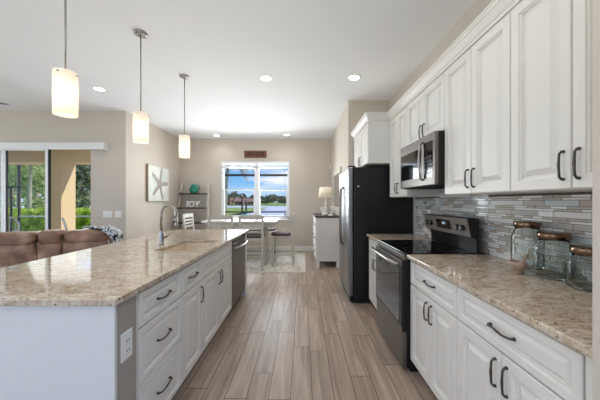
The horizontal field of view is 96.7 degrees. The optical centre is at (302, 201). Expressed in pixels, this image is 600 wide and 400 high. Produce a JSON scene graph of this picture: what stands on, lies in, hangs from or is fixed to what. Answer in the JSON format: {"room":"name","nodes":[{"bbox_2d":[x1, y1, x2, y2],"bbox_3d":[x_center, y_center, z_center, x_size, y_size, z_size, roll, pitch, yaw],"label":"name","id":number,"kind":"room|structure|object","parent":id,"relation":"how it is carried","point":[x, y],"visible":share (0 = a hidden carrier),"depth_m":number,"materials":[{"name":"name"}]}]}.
{"room":"kitchen","nodes":[
{"label":"kitchen","id":0,"kind":"room"},
{"bbox_2d":[0,111,118,243],"bbox_3d":[-5.795,-0.174,4.990,4.810,2.990,0.120,0,0,0],"label":"wall","id":1,"kind":"structure","parent":0,"point":[15,126],"depth_m":4.93,"materials":[{"name":"beige paint"}]},
{"bbox_2d":[0,149,50,231],"bbox_3d":[-5.260,0.151,5.005,2.680,2.340,0.130,0,0,0],"label":"door","id":2,"kind":"structure","parent":1,"relation":"in","point":[4,152],"depth_m":4.96,"materials":[{"name":"white plastic"}]},
{"bbox_2d":[0,142,107,149],"bbox_3d":[-5.402,-1.002,4.875,3.595,0.125,0.110,0,0,0],"label":"blind valance","id":3,"kind":"object","parent":1,"relation":"attached to","point":[3,145],"visible":1,"depth_m":4.82,"materials":[{"name":"white plastic"}]},
{"bbox_2d":[103,211,111,216],"bbox_3d":[-3.605,0.236,4.925,0.165,0.120,0.010,0,0,0],"label":"light switch","id":4,"kind":"object","parent":1,"relation":"attached to","point":[105,213],"visible":1,"depth_m":4.92,"materials":[{"name":"white plastic"}]},
{"bbox_2d":[115,211,120,216],"bbox_3d":[-3.410,0.236,4.925,0.115,0.120,0.010,0,0,0],"label":"light switch","id":5,"kind":"object","parent":1,"relation":"attached to","point":[117,213],"visible":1,"depth_m":4.92,"materials":[{"name":"white plastic"}]},
{"bbox_2d":[119,111,179,241],"bbox_3d":[-3.330,-0.174,6.015,0.120,2.990,2.170,0,0,0],"label":"wall","id":6,"kind":"structure","parent":0,"point":[140,217],"depth_m":5.47,"materials":[{"name":"beige paint"}]},
{"bbox_2d":[146,164,168,200],"bbox_3d":[-3.238,-0.389,5.990,0.060,0.780,0.860,0,0,0],"label":"picture","id":7,"kind":"object","parent":6,"relation":"attached to","point":[157,178],"visible":1,"depth_m":5.90,"materials":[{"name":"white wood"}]},
{"bbox_2d":[0,0,474,138],"bbox_3d":[-3.300,-1.729,2.125,9.800,0.120,10.250,0,0,0],"label":"ceiling","id":8,"kind":"structure","parent":0,"point":[309,49],"depth_m":3.08,"materials":[{"name":"white paint"}]},
{"bbox_2d":[52,0,78,117],"bbox_3d":[-1.610,-1.127,1.810,0.134,1.085,0.134,0,0,41],"label":"pendant light","id":9,"kind":"object","parent":8,"relation":"hanging from","point":[64,81],"visible":1,"depth_m":1.77,"materials":[{"name":"white glass"}]},
{"bbox_2d":[91,86,106,91],"bbox_3d":[-3.030,-1.665,3.970,0.184,0.006,0.184,0,0,0],"label":"recessed light","id":10,"kind":"object","parent":8,"relation":"in","point":[100,89],"visible":1,"depth_m":3.97,"materials":[{"name":"white"}]},
{"bbox_2d":[132,29,148,143],"bbox_3d":[-1.610,-1.127,2.650,0.134,1.085,0.134,0,0,41],"label":"pendant light","id":11,"kind":"object","parent":8,"relation":"hanging from","point":[140,119],"visible":1,"depth_m":2.61,"materials":[{"name":"white glass"}]},
{"bbox_2d":[179,74,190,157],"bbox_3d":[-1.580,-1.127,3.560,0.134,1.085,0.134,0,0,41],"label":"pendant light","id":12,"kind":"object","parent":8,"relation":"hanging from","point":[184,140],"visible":1,"depth_m":3.51,"materials":[{"name":"white glass"}]},
{"bbox_2d":[259,75,272,80],"bbox_3d":[-0.500,-1.665,3.617,0.184,0.006,0.184,0,0,0],"label":"recessed light","id":13,"kind":"object","parent":8,"relation":"in","point":[262,77],"visible":1,"depth_m":3.62,"materials":[{"name":"white"}]},
{"bbox_2d":[347,74,360,80],"bbox_3d":[0.690,-1.665,3.600,0.184,0.006,0.184,0,0,0],"label":"recessed light","id":14,"kind":"object","parent":8,"relation":"in","point":[354,77],"visible":1,"depth_m":3.59,"materials":[{"name":"white"}]},
{"bbox_2d":[180,139,330,245],"bbox_3d":[-1.260,-0.174,7.175,4.260,2.990,0.150,0,0,0],"label":"wall","id":15,"kind":"structure","parent":0,"point":[309,160],"depth_m":7.10,"materials":[{"name":"beige paint"}]},
{"bbox_2d":[244,151,266,157],"bbox_3d":[-1.262,-1.246,7.085,0.595,0.185,0.026,0,0,0],"label":"wooden sign","id":16,"kind":"object","parent":15,"relation":"attached to","point":[247,154],"visible":1,"depth_m":7.08,"materials":[{"name":"brown wood"}]},
{"bbox_2d":[221,164,290,219],"bbox_3d":[-1.270,-0.269,7.125,1.880,1.540,0.150,0,0,0],"label":"window","id":17,"kind":"structure","parent":15,"relation":"in","point":[256,190],"depth_m":7.12,"materials":[{"name":"white plastic"}]},
{"bbox_2d":[221,162,288,214],"bbox_3d":[-1.270,-0.340,7.072,1.800,1.422,0.045,0,0,0],"label":"window blind","id":18,"kind":"object","parent":17,"relation":"attached to","point":[221,162],"visible":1,"depth_m":7.05,"materials":[{"name":"white plastic"}]},
{"bbox_2d":[247,246,312,250],"bbox_3d":[-1.260,1.256,7.092,4.020,0.130,0.016,0,0,0],"label":"baseboard","id":19,"kind":"structure","parent":15,"relation":"attached to","point":[249,248],"depth_m":7.08,"materials":[{"name":"white wood"}]},
{"bbox_2d":[171,251,437,399],"bbox_3d":[-3.300,1.371,2.125,9.800,0.100,10.250,0,0,0],"label":"floor","id":20,"kind":"structure","parent":0,"point":[292,336],"depth_m":2.36,"materials":[{"name":"brown wood"}]},
{"bbox_2d":[0,217,19,231],"bbox_3d":[-6.778,0.848,5.941,0.600,0.971,0.740,0,0,-34],"label":"armchair","id":21,"kind":"object","parent":20,"relation":"on","point":[16,221],"visible":0.24,"depth_m":6.30,"materials":[{"name":"white paint"}]},
{"bbox_2d":[0,228,110,267],"bbox_3d":[-3.801,0.825,3.558,2.509,0.912,0.903,0,0,-24],"label":"reclining sofa","id":22,"kind":"object","parent":20,"relation":"on","point":[16,247],"visible":0.47,"depth_m":3.34,"materials":[{"name":"brown leather"}]},
{"bbox_2d":[0,231,38,245],"bbox_3d":[-3.638,0.467,3.297,0.609,0.176,0.293,0,0,-24],"label":"cushion","id":23,"kind":"object","parent":22,"relation":"on","point":[13,238],"depth_m":3.25,"materials":[{"name":"brown leather"}]},
{"bbox_2d":[38,229,66,244],"bbox_3d":[-3.244,0.462,3.469,0.239,0.186,0.293,0,0,-24],"label":"cushion","id":24,"kind":"object","parent":22,"relation":"on","point":[56,236],"depth_m":3.36,"materials":[{"name":"brown leather"}]},
{"bbox_2d":[63,228,110,242],"bbox_3d":[-2.900,0.467,3.619,0.499,0.176,0.293,0,0,-24],"label":"cushion","id":25,"kind":"object","parent":22,"relation":"on","point":[94,235],"depth_m":3.50,"materials":[{"name":"brown leather"}]},
{"bbox_2d":[82,225,123,243],"bbox_3d":[-2.771,0.548,3.685,0.451,0.443,0.397,0,0,-24],"label":"throw blanket","id":26,"kind":"object","parent":22,"relation":"on","point":[114,233],"visible":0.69,"depth_m":3.59,"materials":[{"name":"grey fabric"}]},
{"bbox_2d":[62,218,88,230],"bbox_3d":[-4.987,0.848,6.067,0.740,0.971,0.600,0,0,-42],"label":"armchair","id":27,"kind":"object","parent":20,"relation":"on","point":[63,220],"visible":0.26,"depth_m":5.69,"materials":[{"name":"white paint"}]},
{"bbox_2d":[0,233,246,399],"bbox_3d":[-1.210,0.879,2.467,0.820,0.884,2.665,0,0,0],"label":"island base","id":28,"kind":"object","parent":20,"relation":"on","point":[47,352],"depth_m":1.14,"materials":[{"name":"white"}]},
{"bbox_2d":[121,327,131,363],"bbox_3d":[-0.795,0.649,1.207,0.010,0.125,0.075,0,0,0],"label":"power outlet","id":29,"kind":"object","parent":28,"relation":"attached to","point":[126,337],"visible":1,"depth_m":1.20,"materials":[{"name":"white plastic"}]},
{"bbox_2d":[125,335,129,344],"bbox_3d":[-0.792,0.627,1.207,0.003,0.030,0.034,0,0,0],"label":"socket","id":30,"kind":"object","parent":29,"relation":"attached to","point":[127,337],"depth_m":1.20,"materials":[{"name":"white plastic"}]},
{"bbox_2d":[125,345,129,354],"bbox_3d":[-0.792,0.671,1.207,0.003,0.030,0.034,0,0,0],"label":"socket","id":31,"kind":"object","parent":29,"relation":"attached to","point":[127,347],"depth_m":1.20,"materials":[{"name":"white plastic"}]},
{"bbox_2d":[138,270,181,399],"bbox_3d":[-1.067,0.879,1.538,0.586,0.884,0.467,0,0,0],"label":"base cabinet","id":32,"kind":"object","parent":20,"relation":"on","point":[160,304],"visible":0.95,"depth_m":1.51,"materials":[{"name":"white wood"}]},
{"bbox_2d":[172,184,209,229],"bbox_3d":[-2.845,0.431,6.779,0.930,1.780,0.592,0,0,0],"label":"ladder shelf","id":33,"kind":"object","parent":20,"relation":"on","point":[178,207],"visible":0.56,"depth_m":6.86,"materials":[{"name":"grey wood"}]},
{"bbox_2d":[186,201,199,206],"bbox_3d":[-2.825,0.092,6.838,0.394,0.200,0.035,0,0,0],"label":"ornament","id":34,"kind":"object","parent":33,"relation":"on","point":[193,202],"visible":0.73,"depth_m":6.82,"materials":[{"name":"white paint"}]},
{"bbox_2d":[189,184,199,192],"bbox_3d":[-2.830,-0.322,6.927,0.223,0.225,0.223,0,0,45],"label":"pitcher","id":35,"kind":"object","parent":33,"relation":"on","point":[193,189],"visible":0.95,"depth_m":6.86,"materials":[{"name":"teal ceramic"}]},
{"bbox_2d":[180,258,203,381],"bbox_3d":[-1.067,0.879,1.948,0.586,0.884,0.349,0,0,0],"label":"base cabinet","id":36,"kind":"object","parent":20,"relation":"on","point":[192,286],"visible":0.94,"depth_m":1.93,"materials":[{"name":"white wood"}]},
{"bbox_2d":[201,241,231,351],"bbox_3d":[-1.067,0.879,2.567,0.586,0.884,0.883,0,0,0],"label":"base cabinet","id":37,"kind":"object","parent":20,"relation":"on","point":[216,280],"visible":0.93,"depth_m":2.47,"materials":[{"name":"white wood"}]},
{"bbox_2d":[0,230,248,305],"bbox_3d":[-1.311,0.421,2.477,1.068,0.030,2.737,0,0,0],"label":"countertop","id":38,"kind":"structure","parent":37,"relation":"on","point":[109,274],"depth_m":1.57,"materials":[{"name":"stone"}]},
{"bbox_2d":[158,204,177,244],"bbox_3d":[-1.255,0.217,2.491,0.198,0.377,0.058,0,0,7],"label":"kitchen faucet","id":39,"kind":"object","parent":38,"relation":"on","point":[162,237],"visible":1,"depth_m":2.48,"materials":[{"name":"silver metal"}]},
{"bbox_2d":[163,243,211,250],"bbox_3d":[-1.060,0.540,2.500,0.386,0.206,0.636,0,0,0],"label":"sink","id":40,"kind":"object","parent":38,"relation":"in","point":[185,246],"visible":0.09,"depth_m":2.81,"materials":[{"name":"beige"}]},
{"bbox_2d":[226,234,247,316],"bbox_3d":[-1.042,0.881,3.355,0.637,0.880,0.670,0,0,0],"label":"dishwasher","id":41,"kind":"object","parent":20,"relation":"on","point":[238,245],"visible":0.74,"depth_m":3.30,"materials":[{"name":"grey metal"}]},
{"bbox_2d":[247,252,305,272],"bbox_3d":[-1.200,1.316,5.890,2.500,0.009,1.920,0,0,0],"label":"area rug","id":42,"kind":"object","parent":20,"relation":"on","point":[283,264],"visible":0.45,"depth_m":5.54,"materials":[{"name":"grey fabric"}]},
{"bbox_2d":[182,213,193,229],"bbox_3d":[-2.244,0.785,5.720,0.488,1.050,0.478,0,0,0],"label":"dining chair","id":43,"kind":"object","parent":42,"relation":"on","point":[184,216],"visible":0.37,"depth_m":5.70,"materials":[{"name":"white wood"}]},
{"bbox_2d":[208,215,233,229],"bbox_3d":[-1.565,0.785,5.286,0.478,1.050,0.488,0,0,0],"label":"dining chair","id":44,"kind":"object","parent":42,"relation":"on","point":[211,217],"visible":0.34,"depth_m":5.06,"materials":[{"name":"white wood"}]},
{"bbox_2d":[201,218,279,261],"bbox_3d":[-1.295,0.855,5.830,1.510,0.912,0.940,0,0,0],"label":"dining table","id":45,"kind":"object","parent":42,"relation":"on","point":[268,222],"visible":0.41,"depth_m":5.44,"materials":[{"name":"white wood"}]},
{"bbox_2d":[238,215,266,270],"bbox_3d":[-0.985,0.785,5.286,0.478,1.050,0.488,0,0,0],"label":"dining chair","id":46,"kind":"object","parent":42,"relation":"on","point":[261,236],"visible":0.73,"depth_m":5.07,"materials":[{"name":"white wood"}]},
{"bbox_2d":[234,227,276,232],"bbox_3d":[-1.254,0.984,6.620,1.198,0.653,0.371,0,0,0],"label":"bench","id":47,"kind":"object","parent":42,"relation":"on","point":[270,230],"visible":0.33,"depth_m":6.45,"materials":[{"name":"white paint"}]},
{"bbox_2d":[234,227,276,230],"bbox_3d":[-1.254,0.691,6.620,1.198,0.068,0.371,0,0,0],"label":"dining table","id":48,"kind":"object","parent":47,"relation":"on","point":[269,229],"depth_m":6.49,"materials":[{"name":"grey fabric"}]},
{"bbox_2d":[271,213,294,265],"bbox_3d":[-0.421,0.785,5.660,0.488,1.050,0.478,0,0,0],"label":"dining chair","id":49,"kind":"object","parent":42,"relation":"on","point":[278,234],"visible":1,"depth_m":5.44,"materials":[{"name":"white wood"}]},
{"bbox_2d":[312,213,339,267],"bbox_3d":[0.475,0.806,5.920,0.515,1.030,1.290,0,0,0],"label":"dresser","id":50,"kind":"object","parent":20,"relation":"on","point":[326,239],"visible":0.98,"depth_m":5.29,"materials":[{"name":"white wood"}]},
{"bbox_2d":[318,186,332,213],"bbox_3d":[0.510,-0.029,6.000,0.336,0.640,0.336,0,0,0],"label":"table lamp","id":51,"kind":"object","parent":50,"relation":"on","point":[325,191],"visible":0.89,"depth_m":5.88,"materials":[{"name":"white paint"}]},
{"bbox_2d":[328,206,335,215],"bbox_3d":[0.604,0.190,5.457,0.177,0.203,0.175,0,0,0],"label":"ornament","id":52,"kind":"object","parent":50,"relation":"on","point":[334,207],"visible":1,"depth_m":5.42,"materials":[{"name":"white ceramic"}]},
{"bbox_2d":[369,238,378,308],"bbox_3d":[1.109,0.879,3.057,0.631,0.884,0.537,0,0,0],"label":"base cabinet","id":53,"kind":"object","parent":20,"relation":"on","point":[372,243],"visible":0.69,"depth_m":3.15,"materials":[{"name":"white wood"}]},
{"bbox_2d":[367,234,433,241],"bbox_3d":[1.111,0.421,3.059,0.633,0.030,0.551,0,0,0],"label":"countertop","id":54,"kind":"structure","parent":53,"relation":"on","point":[376,237],"depth_m":3.00,"materials":[{"name":"stone"}]},
{"bbox_2d":[339,166,411,301],"bbox_3d":[0.970,0.419,3.870,0.889,1.763,0.840,0,0,0],"label":"refrigerator","id":55,"kind":"object","parent":20,"relation":"on","point":[368,208],"visible":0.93,"depth_m":3.45,"materials":[{"name":"black metal"}]},
{"bbox_2d":[373,213,478,371],"bbox_3d":[1.047,0.724,2.414,0.716,1.195,0.728,0,0,0],"label":"electric range","id":56,"kind":"object","parent":20,"relation":"on","point":[450,234],"visible":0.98,"depth_m":2.23,"materials":[{"name":"silver metal"}]},
{"bbox_2d":[379,240,475,254],"bbox_3d":[1.058,0.407,2.414,0.545,0.015,0.728,0,0,0],"label":"cooktop","id":57,"kind":"object","parent":56,"relation":"in","point":[399,247],"depth_m":2.31,"materials":[{"name":"black glass"}]},
{"bbox_2d":[411,261,458,399],"bbox_3d":[1.109,0.879,1.735,0.631,0.884,0.614,0,0,0],"label":"base cabinet","id":58,"kind":"object","parent":20,"relation":"on","point":[434,318],"visible":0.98,"depth_m":1.67,"materials":[{"name":"white wood"}]},
{"bbox_2d":[457,286,591,399],"bbox_3d":[1.109,0.879,1.074,0.631,0.884,0.704,0,0,0],"label":"base cabinet","id":59,"kind":"object","parent":20,"relation":"on","point":[500,356],"depth_m":1.07,"materials":[{"name":"white wood"}]},
{"bbox_2d":[407,254,591,358],"bbox_3d":[1.111,0.421,1.383,0.633,0.030,1.325,0,0,0],"label":"countertop","id":60,"kind":"structure","parent":59,"relation":"on","point":[563,312],"depth_m":1.19,"materials":[{"name":"stone"}]},
{"bbox_2d":[508,259,527,274],"bbox_3d":[1.205,0.370,1.500,0.088,0.070,0.088,0,0,0],"label":"mortar","id":61,"kind":"object","parent":60,"relation":"on","point":[515,266],"visible":0.98,"depth_m":1.48,"materials":[{"name":"stone"}]},
{"bbox_2d":[519,253,528,262],"bbox_3d":[1.223,0.337,1.491,0.082,0.089,0.028,0,0,-4],"label":"pestle","id":62,"kind":"object","parent":61,"relation":"in","point":[525,256],"visible":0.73,"depth_m":1.49,"materials":[{"name":"beige wood"}]},
{"bbox_2d":[510,221,541,271],"bbox_3d":[1.342,0.262,1.599,0.156,0.286,0.159,0,0,0],"label":"glass jar","id":63,"kind":"object","parent":60,"relation":"on","point":[523,238],"visible":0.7,"depth_m":1.55,"materials":[{"name":"white"}]},
{"bbox_2d":[533,231,571,280],"bbox_3d":[1.332,0.285,1.419,0.166,0.242,0.168,0,0,0],"label":"glass jar","id":64,"kind":"object","parent":60,"relation":"on","point":[551,250],"visible":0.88,"depth_m":1.37,"materials":[{"name":"white"}]},
{"bbox_2d":[565,245,591,292],"bbox_3d":[1.330,0.307,1.234,0.168,0.196,0.169,0,0,0],"label":"glass jar","id":65,"kind":"object","parent":60,"relation":"on","point":[578,266],"visible":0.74,"depth_m":1.21,"materials":[{"name":"white"}]},
{"bbox_2d":[331,101,388,214],"bbox_3d":[1.089,-0.174,5.760,0.679,2.990,2.680,0,0,0],"label":"wall","id":66,"kind":"structure","parent":0,"point":[342,141],"depth_m":4.50,"materials":[{"name":"beige paint"}]},
{"bbox_2d":[333,166,340,211],"bbox_3d":[0.733,-0.229,5.775,0.030,0.900,1.150,0,0,0],"label":"wall mirror","id":67,"kind":"object","parent":66,"relation":"attached to","point":[336,175],"visible":0.64,"depth_m":5.88,"materials":[{"name":"white wood"}]},
{"bbox_2d":[335,173,338,206],"bbox_3d":[0.742,-0.229,5.775,0.008,0.700,0.950,0,0,0],"label":"mirror glass","id":68,"kind":"object","parent":67,"relation":"attached to","point":[336,174],"depth_m":5.72,"materials":[{"name":"white"}]},
{"bbox_2d":[389,0,591,258],"bbox_3d":[1.489,-0.174,2.570,0.120,2.990,3.940,0,0,0],"label":"wall","id":69,"kind":"structure","parent":0,"point":[477,6],"depth_m":2.72,"materials":[{"name":"beige paint"}]},
{"bbox_2d":[354,121,389,166],"bbox_3d":[1.106,-0.742,3.795,0.638,0.525,0.914,0,0,0],"label":"upper cabinet","id":70,"kind":"object","parent":69,"relation":"attached to","point":[372,144],"visible":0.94,"depth_m":3.34,"materials":[{"name":"white wood"}]},
{"bbox_2d":[351,0,520,138],"bbox_3d":[1.097,-1.052,2.519,0.656,0.095,3.594,0,0,0],"label":"crown molding","id":71,"kind":"structure","parent":70,"relation":"attached to","point":[496,10],"depth_m":1.92,"materials":[{"name":"white wood"}]},
{"bbox_2d":[390,107,439,196],"bbox_3d":[1.241,-0.526,3.057,0.368,0.955,0.558,0,0,0],"label":"upper cabinet","id":72,"kind":"object","parent":69,"relation":"attached to","point":[398,125],"visible":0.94,"depth_m":3.02,"materials":[{"name":"white wood"}]},
{"bbox_2d":[407,72,444,144],"bbox_3d":[1.241,-0.775,2.412,0.368,0.457,0.729,0,0,0],"label":"upper cabinet","id":73,"kind":"object","parent":69,"relation":"attached to","point":[425,113],"visible":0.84,"depth_m":2.35,"materials":[{"name":"white wood"}]},
{"bbox_2d":[401,131,444,188],"bbox_3d":[1.196,-0.333,2.412,0.454,0.420,0.724,0,0,0],"label":"microwave oven","id":74,"kind":"object","parent":73,"relation":"attached to","point":[422,160],"visible":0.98,"depth_m":2.22,"materials":[{"name":"silver metal"}]},
{"bbox_2d":[445,12,559,194],"bbox_3d":[1.241,-0.526,1.722,0.368,0.955,0.647,0,0,0],"label":"upper cabinet","id":75,"kind":"object","parent":69,"relation":"attached to","point":[478,84],"visible":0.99,"depth_m":1.65,"materials":[{"name":"white wood"}]},
{"bbox_2d":[415,189,591,259],"bbox_3d":[1.424,0.146,2.046,0.009,0.550,2.648,0,0,0],"label":"backsplash","id":76,"kind":"structure","parent":69,"relation":"attached to","point":[571,212],"depth_m":1.85,"materials":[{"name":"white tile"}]},
{"bbox_2d":[511,0,591,191],"bbox_3d":[1.241,-0.526,1.077,0.368,0.955,0.639,0,0,0],"label":"upper cabinet","id":77,"kind":"object","parent":69,"relation":"attached to","point":[551,40],"visible":0.98,"depth_m":1.17,"materials":[{"name":"white wood"}]},
{"bbox_2d":[592,0,599,399],"bbox_3d":[1.162,-0.174,0.637,0.774,2.990,0.155,0,0,0],"label":"wall","id":78,"kind":"structure","parent":0,"point":[595,3],"depth_m":0.71,"materials":[{"name":"beige paint"}]},
{"label":"outside","id":79,"kind":"structure","parent":0,"visible":0},
{"bbox_2d":[0,202,285,205],"bbox_3d":[20.000,1.796,252.500,560.000,0.250,295.000,0,0,0],"label":"shore","id":80,"kind":"structure","parent":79,"point":[274,203],"depth_m":140.34,"materials":[{"name":"green plant"}]},
{"bbox_2d":[227,197,232,204],"bbox_3d":[-34.318,-0.049,119.000,5.800,3.460,4.800,0,0,0],"label":"house","id":81,"kind":"structure","parent":80,"relation":"on","point":[229,202],"depth_m":117.17,"materials":[{"name":"beige"}]},
{"bbox_2d":[228,191,238,202],"bbox_3d":[-37.936,-1.996,134.657,12.199,7.502,10.585,0,0,0],"label":"leafy tree","id":82,"kind":"object","parent":80,"relation":"on","point":[234,193],"visible":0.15,"depth_m":132.08,"materials":[{"name":"green plant"}]},
{"bbox_2d":[230,193,246,198],"bbox_3d":[-41.436,-1.822,165.087,13.963,7.143,10.750,0,0,0],"label":"leafy tree","id":83,"kind":"object","parent":80,"relation":"on","point":[242,194],"visible":0.24,"depth_m":163.43,"materials":[{"name":"green plant"}]},
{"bbox_2d":[234,198,243,204],"bbox_3d":[-28.777,0.151,121.000,4.400,3.060,4.800,0,0,0],"label":"house","id":84,"kind":"structure","parent":80,"relation":"on","point":[237,201],"depth_m":118.99,"materials":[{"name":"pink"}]},
{"bbox_2d":[243,198,253,204],"bbox_3d":[-23.622,0.201,119.000,5.300,2.960,4.800,0,0,0],"label":"house","id":85,"kind":"structure","parent":80,"relation":"on","point":[250,201],"depth_m":117.00,"materials":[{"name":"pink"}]},
{"bbox_2d":[263,194,285,202],"bbox_3d":[-14.466,-1.094,139.535,12.789,5.673,11.540,0,0,0],"label":"leafy tree","id":86,"kind":"object","parent":80,"relation":"on","point":[271,198],"visible":0.97,"depth_m":137.30,"materials":[{"name":"green plant"}]},
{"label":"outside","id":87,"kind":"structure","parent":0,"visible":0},
{"bbox_2d":[13,206,285,215],"bbox_3d":[20.000,1.881,60.000,440.000,0.120,90.000,0,0,0],"label":"lake","id":88,"kind":"structure","parent":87,"point":[269,208],"depth_m":52.97,"materials":[{"name":"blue liquid"}]},
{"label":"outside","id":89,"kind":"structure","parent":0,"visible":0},
{"bbox_2d":[15,207,266,214],"bbox_3d":[-15.000,1.433,10.000,90.000,0.095,100.000,0,0,0],"label":"ground","id":90,"kind":"structure","parent":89,"point":[228,208],"depth_m":45.24,"materials":[{"name":"green plant"}]},
{"bbox_2d":[0,168,33,210],"bbox_3d":[-39.506,-3.865,36.219,8.474,11.134,8.333,0,0,0],"label":"leafy tree","id":91,"kind":"object","parent":90,"relation":"on","point":[14,189],"visible":0.09,"depth_m":36.28,"materials":[{"name":"green plant"}]},
{"bbox_2d":[0,165,44,210],"bbox_3d":[-24.269,-2.413,24.044,5.034,8.570,4.392,0,0,0],"label":"leafy tree","id":92,"kind":"object","parent":90,"relation":"on","point":[38,187],"visible":0.22,"depth_m":23.34,"materials":[{"name":"green plant"}]},
{"bbox_2d":[0,165,44,210],"bbox_3d":[-14.545,-0.537,14.300,3.034,3.922,3.060,0,0,0],"label":"palm tree","id":93,"kind":"object","parent":90,"relation":"on","point":[31,170],"visible":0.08,"depth_m":14.24,"materials":[{"name":"green plant"}]},
{"bbox_2d":[8,165,44,207],"bbox_3d":[-16.968,-0.642,15.892,2.780,4.130,2.844,0,0,0],"label":"palm tree","id":94,"kind":"object","parent":90,"relation":"on","point":[38,166],"visible":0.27,"depth_m":15.83,"materials":[{"name":"green plant"}]},
{"bbox_2d":[0,207,90,231],"bbox_3d":[-11.597,0.820,11.586,10.933,1.199,0.908,0,0,0],"label":"clipped hedge","id":95,"kind":"object","parent":90,"relation":"on","point":[27,223],"visible":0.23,"depth_m":11.30,"materials":[{"name":"green plant"}]},
{"bbox_2d":[76,165,90,210],"bbox_3d":[-15.570,-1.218,18.870,3.496,5.351,3.751,0,0,35],"label":"leafy tree","id":96,"kind":"object","parent":90,"relation":"on","point":[83,172],"visible":0.29,"depth_m":18.15,"materials":[{"name":"green plant"}]},
{"bbox_2d":[224,165,254,214],"bbox_3d":[-4.251,-0.552,15.171,3.058,3.953,3.002,0,0,0],"label":"palm tree","id":97,"kind":"object","parent":90,"relation":"on","point":[225,169],"visible":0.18,"depth_m":15.13,"materials":[{"name":"green plant"}]},
{"bbox_3d":[-3.000,1.356,8.975,18.000,0.050,7.850,0,0,0],"label":"lanai slab","id":98,"kind":"object","parent":90,"relation":"on","visible":0},
{"bbox_2d":[0,149,90,230],"bbox_3d":[-7.800,-0.049,6.710,8.400,2.760,0.420,0,0,0],"label":"column","id":99,"kind":"structure","parent":98,"relation":"on","point":[64,162],"depth_m":6.50,"materials":[{"name":"beige paint"}]},
{"bbox_2d":[0,165,90,231],"bbox_3d":[-8.950,-0.124,9.015,5.100,2.910,0.070,0,0,0],"label":"screen enclosure","id":100,"kind":"object","parent":98,"relation":"on","point":[19,186],"visible":0.33,"depth_m":9.00,"materials":[{"name":"grey metal"}]},
{"bbox_2d":[241,196,242,214],"bbox_3d":[-2.120,0.576,9.300,0.087,1.510,0.087,0,0,0],"label":"pole","id":101,"kind":"object","parent":98,"relation":"on","point":[241,196],"visible":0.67,"depth_m":9.28,"materials":[{"name":"grey metal"}]},
{"bbox_2d":[224,174,286,212],"bbox_3d":[-1.375,-0.169,9.025,3.650,3.000,0.050,0,0,0],"label":"screen enclosure","id":102,"kind":"object","parent":98,"relation":"on","point":[224,174],"visible":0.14,"depth_m":9.00,"materials":[{"name":"grey metal"}]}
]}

